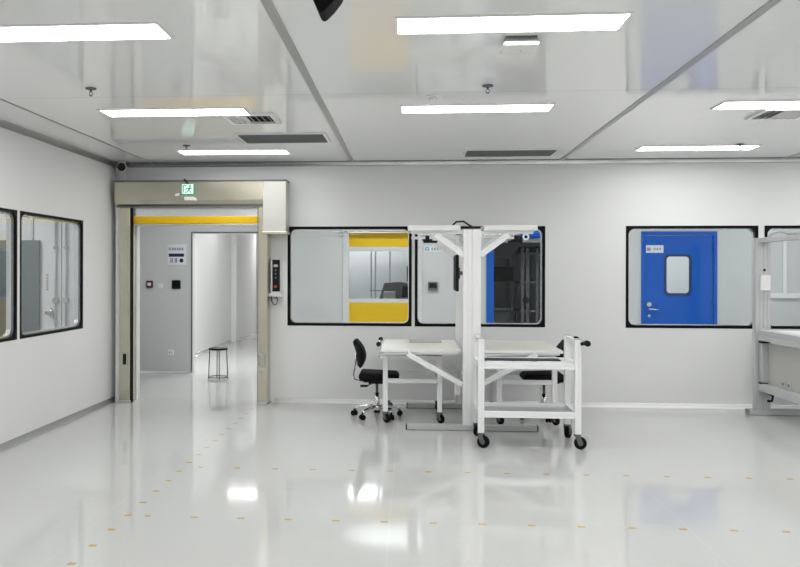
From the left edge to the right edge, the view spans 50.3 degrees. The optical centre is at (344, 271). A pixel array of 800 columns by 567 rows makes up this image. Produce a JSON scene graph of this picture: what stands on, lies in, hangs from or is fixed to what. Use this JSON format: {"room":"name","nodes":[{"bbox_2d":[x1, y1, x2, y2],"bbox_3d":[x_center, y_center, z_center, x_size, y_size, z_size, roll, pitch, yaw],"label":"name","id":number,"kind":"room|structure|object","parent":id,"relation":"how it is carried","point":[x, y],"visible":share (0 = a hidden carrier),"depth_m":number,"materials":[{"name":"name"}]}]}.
{"room":"clean room","nodes":[
{"label":"clean room","id":0,"kind":"room"},
{"bbox_2d":[0,127,115,443],"bbox_3d":[-3.701,0.118,-0.640,0.080,2.890,22.150,0,0,4],"label":"wall","id":1,"kind":"structure","parent":0,"point":[49,378],"depth_m":8.76,"materials":[{"name":"white paint"}]},
{"bbox_2d":[0,208,16,341],"bbox_3d":[-3.103,0.026,7.036,0.084,1.185,1.510,0,0,4],"label":"window","id":2,"kind":"structure","parent":1,"relation":"in","point":[10,334],"depth_m":7.75,"materials":[{"name":"black"}]},
{"bbox_2d":[20,211,82,338],"bbox_3d":[-2.981,0.026,8.602,0.084,1.185,1.510,0,0,4],"label":"window","id":3,"kind":"structure","parent":1,"relation":"in","point":[78,224],"depth_m":9.31,"materials":[{"name":"black"}]},
{"bbox_2d":[0,396,114,451],"bbox_3d":[-3.639,1.538,-0.645,0.050,0.050,22.150,0,0,4],"label":"baseboard","id":4,"kind":"structure","parent":1,"relation":"attached to","point":[6,445],"depth_m":8.54,"materials":[{"name":"silver metal"}]},
{"bbox_2d":[0,119,116,167],"bbox_3d":[-3.633,-1.302,-0.645,0.050,0.050,22.150,0,0,4],"label":"trim","id":5,"kind":"structure","parent":1,"relation":"attached to","point":[4,124],"depth_m":8.54,"materials":[{"name":"silver metal"}]},
{"bbox_2d":[194,234,255,353],"bbox_3d":[-2.529,0.120,19.755,0.100,2.890,13.000,0,0,4],"label":"wall","id":6,"kind":"structure","parent":0,"point":[212,251],"depth_m":17.73,"materials":[{"name":"white paint"}]},
{"bbox_2d":[194,340,231,356],"bbox_3d":[-2.739,1.540,16.110,0.050,0.050,5.700,0,0,4],"label":"baseboard","id":7,"kind":"structure","parent":6,"relation":"attached to","point":[229,341],"depth_m":16.84,"materials":[{"name":"metal"}]},
{"bbox_2d":[231,234,241,341],"bbox_3d":[-2.458,0.120,19.248,0.120,2.890,0.600,0,0,4],"label":"trim","id":8,"kind":"structure","parent":6,"relation":"attached to","point":[236,239],"depth_m":18.96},
{"bbox_2d":[256,234,257,331],"bbox_3d":[-2.218,0.121,22.339,0.120,2.890,0.600,0,0,4],"label":"trim","id":9,"kind":"structure","parent":6,"relation":"attached to","point":[256,234],"depth_m":22.04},
{"bbox_2d":[349,232,407,298],"bbox_3d":[1.159,0.127,17.513,2.500,2.890,0.100,0,0,4],"label":"wall","id":10,"kind":"structure","parent":0,"point":[359,261],"depth_m":17.50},
{"bbox_2d":[0,332,799,566],"bbox_3d":[0.071,1.670,7.417,15.400,0.200,39.200,0,0,4],"label":"floor","id":11,"kind":"structure","parent":0,"point":[192,471],"depth_m":6.17,"materials":[{"name":"plastic"}]},
{"bbox_2d":[0,240,39,335],"bbox_3d":[-3.990,0.587,10.377,0.540,1.950,0.035,0,0,4],"label":"tall cabinet","id":12,"kind":"object","parent":11,"relation":"on","point":[30,284],"visible":0.44,"depth_m":10.35,"materials":[{"name":"grey paint"}]},
{"bbox_2d":[208,347,227,379],"bbox_3d":[-1.859,1.337,12.461,0.291,0.458,0.291,0,0,4],"label":"round stool","id":13,"kind":"object","parent":11,"relation":"on","point":[217,349],"visible":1,"depth_m":12.42,"materials":[{"name":"black metal"}]},
{"bbox_2d":[351,338,402,419],"bbox_3d":[0.343,1.151,9.243,0.568,0.840,0.553,0,0,4],"label":"office chair","id":14,"kind":"object","parent":11,"relation":"on","point":[373,376],"visible":0.9,"depth_m":9.13,"materials":[{"name":"black plastic"}]},
{"bbox_2d":[369,251,390,298],"bbox_3d":[1.215,0.472,16.631,1.450,2.200,0.550,0,0,4],"label":"shelving","id":15,"kind":"object","parent":11,"relation":"on","point":[371,289],"visible":0.12,"depth_m":16.41,"materials":[{"name":"grey"}]},
{"bbox_2d":[377,282,407,298],"bbox_3d":[0.956,0.872,14.921,0.840,1.400,0.900,0,0,4],"label":"machine","id":16,"kind":"object","parent":11,"relation":"on","point":[391,290],"visible":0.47,"depth_m":14.67,"materials":[{"name":"grey plastic"}]},
{"bbox_2d":[376,337,444,422],"bbox_3d":[0.716,1.154,9.260,0.727,0.835,0.902,0,0,4],"label":"utility cart","id":17,"kind":"object","parent":11,"relation":"on","point":[437,381],"visible":0.75,"depth_m":8.86,"materials":[{"name":"white metal"}]},
{"bbox_2d":[381,220,562,431],"bbox_3d":[1.310,0.528,9.112,1.810,2.089,1.473,0,0,4],"label":"workstation","id":18,"kind":"object","parent":11,"relation":"on","point":[469,249],"visible":0.88,"depth_m":8.43,"materials":[{"name":"white metal"}]},
{"bbox_2d":[409,339,441,342],"bbox_3d":[0.898,0.772,9.519,0.360,0.012,0.320,0,0,4],"label":"board","id":19,"kind":"object","parent":18,"relation":"on","point":[410,340],"visible":1,"depth_m":9.50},
{"bbox_2d":[453,255,462,290],"bbox_3d":[1.249,-0.070,9.091,0.156,0.544,0.520,0,0,4],"label":"monitor","id":20,"kind":"object","parent":18,"relation":"attached to","point":[456,270],"visible":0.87,"depth_m":8.89,"materials":[{"name":"black plastic"}]},
{"bbox_2d":[494,255,514,322],"bbox_3d":[2.563,0.650,14.164,0.440,1.850,0.680,0,0,4],"label":"bench","id":21,"kind":"object","parent":11,"relation":"on","point":[502,314],"visible":0.36,"depth_m":13.94,"materials":[{"name":"grey"}]},
{"bbox_2d":[494,267,513,281],"bbox_3d":[2.558,0.035,13.826,0.360,0.240,0.114,0,0,4],"label":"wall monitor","id":22,"kind":"object","parent":21,"relation":"attached to","point":[501,274],"visible":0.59,"depth_m":13.77,"materials":[{"name":"black plastic"}]},
{"bbox_2d":[494,306,514,310],"bbox_3d":[2.563,0.605,14.164,0.440,0.040,0.680,0,0,4],"label":"countertop","id":23,"kind":"structure","parent":21,"relation":"on","point":[495,307],"depth_m":13.83,"materials":[{"name":"grey paint"}]},
{"bbox_2d":[494,256,514,258],"bbox_3d":[2.566,-0.245,14.174,0.440,0.040,0.660,0,0,4],"label":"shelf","id":24,"kind":"object","parent":21,"relation":"attached to","point":[495,257],"depth_m":13.84,"materials":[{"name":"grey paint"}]},
{"bbox_2d":[489,356,559,424],"bbox_3d":[1.922,1.223,9.166,0.657,0.702,0.902,0,0,4],"label":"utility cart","id":25,"kind":"object","parent":11,"relation":"on","point":[499,382],"visible":0.41,"depth_m":8.77,"materials":[{"name":"white metal"}]},
{"bbox_2d":[515,246,540,322],"bbox_3d":[3.022,0.586,13.617,0.520,1.980,0.720,0,0,4],"label":"equipment rack","id":26,"kind":"object","parent":11,"relation":"on","point":[524,250],"visible":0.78,"depth_m":13.33,"materials":[{"name":"grey"}]},
{"bbox_2d":[473,334,590,449],"bbox_3d":[1.692,1.082,7.821,0.980,0.983,0.677,0,0,4],"label":"utility cart","id":27,"kind":"object","parent":11,"relation":"on","point":[566,411],"visible":0.99,"depth_m":7.59,"materials":[{"name":"white metal"}]},
{"bbox_2d":[484,358,560,360],"bbox_3d":[1.648,0.821,7.971,0.715,0.012,0.170,0,0,4],"label":"mat","id":28,"kind":"object","parent":27,"relation":"on","point":[485,359],"visible":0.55,"depth_m":7.92,"materials":[{"name":"black"}]},
{"bbox_2d":[474,402,574,418],"bbox_3d":[1.661,1.273,7.835,0.895,0.055,0.550,0,0,4],"label":"shelf","id":29,"kind":"object","parent":27,"relation":"attached to","point":[565,410],"depth_m":7.84,"materials":[{"name":"white metal"}]},
{"bbox_2d":[515,361,534,362],"bbox_3d":[1.642,0.824,7.739,0.160,0.006,0.215,0,0,4],"label":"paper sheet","id":30,"kind":"object","parent":27,"relation":"on","point":[515,361],"visible":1,"depth_m":7.75,"materials":[{"name":"white"}]},
{"bbox_2d":[475,357,574,369],"bbox_3d":[1.662,0.838,7.835,0.895,0.055,0.550,0,0,4],"label":"shelf","id":31,"kind":"object","parent":27,"relation":"attached to","point":[568,363],"depth_m":7.58,"materials":[{"name":"white metal"}]},
{"bbox_2d":[537,361,562,362],"bbox_3d":[1.872,0.825,7.721,0.220,0.006,0.215,0,0,4],"label":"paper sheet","id":32,"kind":"object","parent":27,"relation":"on","point":[537,361],"visible":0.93,"depth_m":7.77,"materials":[{"name":"white"}]},
{"bbox_2d":[519,339,563,422],"bbox_3d":[2.147,1.154,9.129,0.568,0.840,0.553,0,0,4],"label":"office chair","id":33,"kind":"object","parent":11,"relation":"on","point":[543,374],"visible":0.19,"depth_m":8.99,"materials":[{"name":"black plastic"}]},
{"bbox_2d":[745,229,799,415],"bbox_3d":[5.300,0.553,8.626,1.785,2.048,1.600,0,0,4],"label":"workstation","id":34,"kind":"object","parent":11,"relation":"on","point":[775,368],"visible":1,"depth_m":9.29,"materials":[{"name":"grey metal"}]},
{"bbox_2d":[787,382,791,388],"bbox_3d":[4.573,1.172,8.752,0.011,0.065,0.090,0,0,4],"label":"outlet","id":35,"kind":"object","parent":34,"relation":"attached to","point":[789,384],"depth_m":8.73,"materials":[{"name":"white plastic"}]},
{"bbox_2d":[0,0,799,162],"bbox_3d":[0.077,-1.420,7.417,15.400,0.200,39.200,0,0,4],"label":"ceiling","id":36,"kind":"structure","parent":0,"point":[221,53],"depth_m":5.79,"materials":[{"name":"white paint"}]},
{"bbox_2d":[0,21,173,42],"bbox_3d":[-1.579,-1.318,4.686,1.210,0.010,0.310,0,0,4],"label":"recessed light","id":37,"kind":"object","parent":36,"relation":"in","point":[111,31],"visible":1,"depth_m":4.67,"materials":[{"name":"white"}]},
{"bbox_2d":[85,87,96,96],"bbox_3d":[-1.829,-1.294,6.120,0.080,0.057,0.080,0,0,4],"label":"sprinkler","id":38,"kind":"object","parent":36,"relation":"attached to","point":[91,89],"visible":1,"depth_m":6.11,"materials":[{"name":"grey"}]},
{"bbox_2d":[117,161,126,171],"bbox_3d":[-2.679,-1.262,10.207,0.112,0.128,0.178,0,0,-10],"label":"security camera","id":39,"kind":"object","parent":36,"relation":"attached to","point":[121,166],"visible":1,"depth_m":10.13,"materials":[{"name":"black plastic"}]},
{"bbox_2d":[97,107,249,116],"bbox_3d":[-1.399,-1.318,7.014,1.210,0.010,0.310,0,0,4],"label":"recessed light","id":40,"kind":"object","parent":36,"relation":"in","point":[217,111],"visible":1,"depth_m":6.99,"materials":[{"name":"white"}]},
{"bbox_2d":[176,149,290,154],"bbox_3d":[-1.218,-1.317,9.342,1.210,0.010,0.310,0,0,4],"label":"recessed light","id":41,"kind":"object","parent":36,"relation":"in","point":[249,151],"visible":1,"depth_m":9.34,"materials":[{"name":"white plastic"}]},
{"bbox_2d":[221,113,280,124],"bbox_3d":[-0.796,-1.309,7.284,0.440,0.028,0.440,0,0,4],"label":"ceiling vent","id":42,"kind":"object","parent":36,"relation":"in","point":[252,118],"visible":1,"depth_m":7.27,"materials":[{"name":"white plastic"}]},
{"bbox_2d":[234,132,330,143],"bbox_3d":[-0.602,-1.313,8.357,0.880,0.018,0.570,0,0,4],"label":"ceiling vent","id":43,"kind":"object","parent":36,"relation":"in","point":[317,137],"visible":1,"depth_m":8.28,"materials":[{"name":"grey metal"}]},
{"bbox_2d":[260,0,353,161],"bbox_3d":[-0.772,-1.319,-0.868,0.052,0.006,22.150,0,0,4],"label":"trim","id":44,"kind":"structure","parent":36,"relation":"attached to","point":[268,5],"depth_m":5.38,"materials":[{"name":"grey"}]},
{"bbox_2d":[313,0,342,21],"bbox_3d":[-0.086,-1.192,3.544,0.154,0.256,0.147,0,0,4],"label":"speaker","id":45,"kind":"object","parent":36,"relation":"hanging from","point":[326,9],"visible":1,"depth_m":3.51},
{"bbox_2d":[319,0,328,5],"bbox_3d":[-0.089,-1.158,3.474,0.130,0.145,0.007,0,0,4],"label":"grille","id":46,"kind":"object","parent":45,"relation":"attached to","point":[321,2],"depth_m":3.47,"materials":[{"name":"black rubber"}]},
{"bbox_2d":[426,95,438,100],"bbox_3d":[0.658,-1.300,6.368,0.100,0.037,0.100,0,0,4],"label":"smoke detector","id":47,"kind":"object","parent":36,"relation":"attached to","point":[429,97],"visible":1,"depth_m":6.34,"materials":[{"name":"white plastic"}]},
{"bbox_2d":[400,103,555,113],"bbox_3d":[1.051,-1.313,6.824,1.210,0.010,0.310,0,0,4],"label":"recessed light","id":48,"kind":"object","parent":36,"relation":"in","point":[521,107],"visible":1,"depth_m":6.81,"materials":[{"name":"white"}]},
{"bbox_2d":[482,84,492,93],"bbox_3d":[1.007,-1.288,6.000,0.080,0.057,0.080,0,0,4],"label":"sprinkler","id":49,"kind":"object","parent":36,"relation":"attached to","point":[487,86],"visible":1,"depth_m":5.99,"materials":[{"name":"grey"}]},
{"bbox_2d":[462,148,560,156],"bbox_3d":[1.809,-1.308,9.343,1.015,0.018,0.510,0,0,4],"label":"ceiling vent","id":50,"kind":"object","parent":36,"relation":"in","point":[467,152],"visible":1,"depth_m":9.26,"materials":[{"name":"grey metal"}]},
{"bbox_2d":[394,11,633,34],"bbox_3d":[0.870,-1.313,4.496,1.210,0.010,0.310,0,0,4],"label":"recessed light","id":51,"kind":"object","parent":36,"relation":"in","point":[582,21],"visible":1,"depth_m":4.48,"materials":[{"name":"white"}]},
{"bbox_2d":[500,35,539,54],"bbox_3d":[0.989,-1.288,4.828,0.200,0.059,0.220,0,0,4],"label":"ceiling light","id":52,"kind":"object","parent":36,"relation":"attached to","point":[512,45],"visible":1,"depth_m":4.74,"materials":[{"name":"white"}]},
{"bbox_2d":[560,0,781,159],"bbox_3d":[1.681,-1.314,-1.058,0.052,0.006,22.150,0,0,4],"label":"trim","id":53,"kind":"structure","parent":36,"relation":"attached to","point":[767,6],"depth_m":5.36,"materials":[{"name":"grey"}]},
{"bbox_2d":[634,145,761,150],"bbox_3d":[3.707,-1.308,8.960,1.210,0.010,0.310,0,0,4],"label":"recessed light","id":54,"kind":"object","parent":36,"relation":"in","point":[681,147],"visible":1,"depth_m":8.91,"materials":[{"name":"white"}]},
{"bbox_2d":[710,100,799,109],"bbox_3d":[3.527,-1.308,6.632,1.210,0.010,0.310,0,0,4],"label":"recessed light","id":55,"kind":"object","parent":36,"relation":"in","point":[748,104],"visible":1,"depth_m":6.64,"materials":[{"name":"white"}]},
{"bbox_2d":[745,109,799,119],"bbox_3d":[3.606,-1.300,7.002,0.440,0.028,0.440,0,0,4],"label":"ceiling vent","id":56,"kind":"object","parent":36,"relation":"in","point":[765,114],"visible":1,"depth_m":7.03,"materials":[{"name":"white metal"}]},
{"bbox_2d":[0,162,799,404],"bbox_3d":[0.091,0.125,10.224,15.000,2.890,0.100,0,0,4],"label":"wall","id":57,"kind":"structure","parent":0,"point":[585,211],"depth_m":9.98,"materials":[{"name":"white paint"}]},
{"bbox_2d":[30,218,73,329],"bbox_3d":[-3.457,0.288,10.383,0.780,2.550,0.129,0,0,4],"label":"door","id":58,"kind":"structure","parent":57,"relation":"in","point":[56,239],"depth_m":10.37,"materials":[{"name":"white paint"}]},
{"bbox_2d":[0,98,152,163],"bbox_3d":[-3.200,-1.323,-0.679,0.024,0.006,22.150,0,0,4],"label":"trim","id":59,"kind":"structure","parent":57,"relation":"attached to","point":[0,98],"depth_m":7.80,"materials":[{"name":"grey"}]},
{"bbox_2d":[120,171,125,179],"bbox_3d":[-2.706,-1.193,10.366,0.055,0.204,0.050,0,0,4],"label":"cable conduit","id":60,"kind":"object","parent":57,"relation":"attached to","point":[122,174],"visible":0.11,"depth_m":10.34,"materials":[{"name":"white plastic"}]},
{"bbox_2d":[114,179,289,404],"bbox_3d":[-1.714,0.239,10.176,2.088,2.655,0.275,0,0,4],"label":"door","id":61,"kind":"structure","parent":57,"relation":"in","point":[264,204],"depth_m":10.13,"materials":[{"name":"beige metal"}]},
{"bbox_2d":[181,179,194,194],"bbox_3d":[-1.857,-1.011,10.096,0.156,0.195,0.118,0,0,4],"label":"exit sign","id":62,"kind":"object","parent":61,"relation":"attached to","point":[186,189],"visible":1,"depth_m":10.04,"materials":[{"name":"teal"}]},
{"bbox_2d":[184,197,196,200],"bbox_3d":[-1.825,-0.867,10.056,0.150,0.043,0.032,0,0,4],"label":"sensor","id":63,"kind":"object","parent":61,"relation":"attached to","point":[185,198],"visible":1,"depth_m":10.04,"materials":[{"name":"white plastic"}]},
{"bbox_2d":[134,207,257,215],"bbox_3d":[-1.784,-0.721,10.204,1.520,0.115,0.030,0,0,4],"label":"curtain","id":64,"kind":"object","parent":61,"relation":"hanging from","point":[149,211],"depth_m":10.19,"materials":[{"name":"plastic"}]},
{"bbox_2d":[134,216,257,223],"bbox_3d":[-1.784,-0.624,10.206,1.524,0.090,0.075,0,0,4],"label":"curtain","id":65,"kind":"object","parent":61,"relation":"hanging from","point":[137,219],"depth_m":10.17,"materials":[{"name":"yellow plastic"}]},
{"bbox_2d":[269,259,282,304],"bbox_3d":[-0.831,0.124,10.195,0.155,0.552,0.100,0,0,4],"label":"control box","id":66,"kind":"object","parent":57,"relation":"attached to","point":[275,263],"visible":1,"depth_m":10.16,"materials":[{"name":"white plastic"}]},
{"bbox_2d":[269,293,282,296],"bbox_3d":[-0.831,0.272,10.200,0.155,0.043,0.090,0,0,4],"label":"tray","id":67,"kind":"object","parent":66,"relation":"on","point":[270,294],"depth_m":10.16,"materials":[{"name":"white plastic"}]},
{"bbox_2d":[287,226,411,325],"bbox_3d":[0.054,0.050,10.214,1.490,1.190,0.084,0,0,4],"label":"window","id":68,"kind":"structure","parent":57,"relation":"in","point":[290,321],"depth_m":10.18,"materials":[{"name":"black"}]},
{"bbox_2d":[116,157,799,167],"bbox_3d":[2.382,-1.290,9.971,10.400,0.050,0.050,0,0,4],"label":"trim","id":69,"kind":"structure","parent":57,"relation":"attached to","point":[749,160],"depth_m":10.06,"materials":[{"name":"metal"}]},
{"bbox_2d":[415,226,544,326],"bbox_3d":[1.595,0.053,10.095,1.528,1.190,0.084,0,0,4],"label":"window","id":70,"kind":"structure","parent":57,"relation":"in","point":[541,229],"depth_m":10.04,"materials":[{"name":"black"}]},
{"bbox_2d":[274,398,799,408],"bbox_3d":[3.353,1.552,9.895,8.440,0.050,0.050,0,0,4],"label":"baseboard","id":71,"kind":"structure","parent":57,"relation":"attached to","point":[276,400],"depth_m":9.94,"materials":[{"name":"white"}]},
{"bbox_2d":[626,226,757,328],"bbox_3d":[4.026,0.058,9.906,1.495,1.190,0.084,0,0,4],"label":"window","id":72,"kind":"structure","parent":57,"relation":"in","point":[753,229],"depth_m":9.89,"materials":[{"name":"black"}]},
{"bbox_2d":[765,225,799,328],"bbox_3d":[5.582,0.061,9.785,1.485,1.190,0.084,0,0,4],"label":"window","id":73,"kind":"structure","parent":57,"relation":"in","point":[767,228],"depth_m":9.79,"materials":[{"name":"black"}]},
{"bbox_2d":[140,226,799,372],"bbox_3d":[1.401,0.128,12.880,12.800,2.890,0.100,0,0,4],"label":"wall","id":74,"kind":"structure","parent":0,"point":[317,255],"depth_m":12.96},
{"bbox_2d":[146,281,152,287],"bbox_3d":[-3.024,0.189,13.152,0.105,0.110,0.042,0,0,4],"label":"controller","id":75,"kind":"object","parent":74,"relation":"attached to","point":[149,284],"visible":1,"depth_m":13.14,"materials":[{"name":"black plastic"}]},
{"bbox_2d":[158,283,162,288],"bbox_3d":[-2.861,0.217,13.152,0.080,0.085,0.017,0,0,4],"label":"light switch","id":76,"kind":"object","parent":74,"relation":"attached to","point":[160,285],"visible":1,"depth_m":13.15,"materials":[{"name":"white plastic"}]},
{"bbox_2d":[140,370,192,373],"bbox_3d":[-3.670,1.543,13.204,2.645,0.040,0.040,0,0,4],"label":"baseboard","id":77,"kind":"structure","parent":74,"relation":"attached to","point":[141,371],"depth_m":13.15,"materials":[{"name":"silver metal"}]},
{"bbox_2d":[168,350,173,354],"bbox_3d":[-2.693,1.245,13.141,0.090,0.080,0.014,0,0,4],"label":"wall socket","id":78,"kind":"object","parent":74,"relation":"attached to","point":[170,352],"visible":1,"depth_m":13.13,"materials":[{"name":"white plastic"}]},
{"bbox_2d":[167,244,185,264],"bbox_3d":[-2.598,-0.268,13.136,0.295,0.315,0.010,0,0,4],"label":"notice","id":79,"kind":"object","parent":74,"relation":"attached to","point":[176,253],"visible":1,"depth_m":13.13,"materials":[{"name":"white paper"}]},
{"bbox_2d":[172,280,180,288],"bbox_3d":[-2.607,0.192,13.125,0.140,0.135,0.032,0,0,4],"label":"card reader","id":80,"kind":"object","parent":74,"relation":"attached to","point":[176,284],"visible":1,"depth_m":13.11,"materials":[{"name":"black plastic"}]},
{"bbox_2d":[191,232,257,371],"bbox_3d":[-1.747,0.474,13.071,1.265,2.185,0.006,0,0,4],"label":"trim","id":81,"kind":"structure","parent":74,"relation":"attached to","point":[191,232],"depth_m":13.12,"materials":[{"name":"grey"}]},
{"bbox_2d":[342,230,421,321],"bbox_3d":[0.565,0.321,12.845,1.200,2.500,0.220,0,0,4],"label":"door","id":82,"kind":"structure","parent":74,"relation":"in","point":[354,310],"depth_m":12.92,"materials":[{"name":"yellow painted metal"},{"name":"clear glass"}]},
{"bbox_2d":[349,233,407,246],"bbox_3d":[0.574,-0.491,12.934,1.020,0.215,0.020,0,0,4],"label":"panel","id":83,"kind":"object","parent":82,"relation":"hanging from","point":[355,239],"depth_m":12.93,"materials":[{"name":"yellow plastic"}]},
{"bbox_2d":[349,303,407,321],"bbox_3d":[0.571,1.009,12.934,1.020,1.085,0.020,0,0,4],"label":"curtain","id":84,"kind":"object","parent":82,"relation":"hanging from","point":[358,312],"depth_m":12.93,"materials":[{"name":"yellow plastic"}]},
{"bbox_2d":[428,282,437,289],"bbox_3d":[1.323,0.213,12.809,0.145,0.130,0.053,0,0,4],"label":"terminal","id":85,"kind":"object","parent":74,"relation":"attached to","point":[431,285],"visible":1,"depth_m":12.79,"materials":[{"name":"grey"}]},
{"bbox_2d":[424,246,442,251],"bbox_3d":[1.338,-0.347,12.831,0.280,0.080,0.008,0,0,4],"label":"wall plaque","id":86,"kind":"object","parent":74,"relation":"attached to","point":[426,248],"visible":0.92,"depth_m":12.83,"materials":[{"name":"white paper"}]},
{"bbox_2d":[486,249,493,322],"bbox_3d":[2.182,0.564,12.807,0.110,2.020,0.125,0,0,4],"label":"trim","id":87,"kind":"structure","parent":74,"relation":"attached to","point":[490,256],"depth_m":12.74,"materials":[{"name":"blue metal"}]},
{"bbox_2d":[507,231,540,239],"bbox_3d":[2.657,-0.565,12.637,0.640,0.190,0.190,0,0,4],"label":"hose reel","id":88,"kind":"object","parent":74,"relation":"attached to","point":[536,234],"visible":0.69,"depth_m":12.57,"materials":[{"name":"blue plastic"}]},
{"bbox_2d":[641,231,716,323],"bbox_3d":[4.932,0.490,12.575,1.090,2.180,0.161,0,0,4],"label":"door","id":89,"kind":"structure","parent":74,"relation":"in","point":[698,305],"depth_m":12.56,"materials":[{"name":"blue"}]},
{"bbox_2d":[646,245,662,252],"bbox_3d":[4.586,-0.340,12.584,0.250,0.112,0.008,0,0,4],"label":"door sign","id":90,"kind":"object","parent":89,"relation":"attached to","point":[649,248],"visible":1,"depth_m":12.58,"materials":[{"name":"white paper"}]},
{"bbox_2d":[782,234,786,292],"bbox_3d":[6.427,-0.497,12.425,0.050,1.620,0.030,0,0,4],"label":"trim","id":91,"kind":"structure","parent":74,"relation":"attached to","point":[784,268],"depth_m":12.41,"materials":[{"name":"white plastic"}]},
{"bbox_2d":[771,293,799,297],"bbox_3d":[6.879,0.349,12.385,1.800,0.070,0.040,0,0,4],"label":"trim","id":92,"kind":"structure","parent":74,"relation":"attached to","point":[773,295],"depth_m":12.40,"materials":[{"name":"white plastic"}]},
{"bbox_2d":[494,243,688,322],"bbox_3d":[5.149,0.135,15.297,5.700,2.890,0.100,0,0,4],"label":"wall","id":93,"kind":"structure","parent":0,"point":[504,249],"depth_m":15.39,"materials":[{"name":"grey"}]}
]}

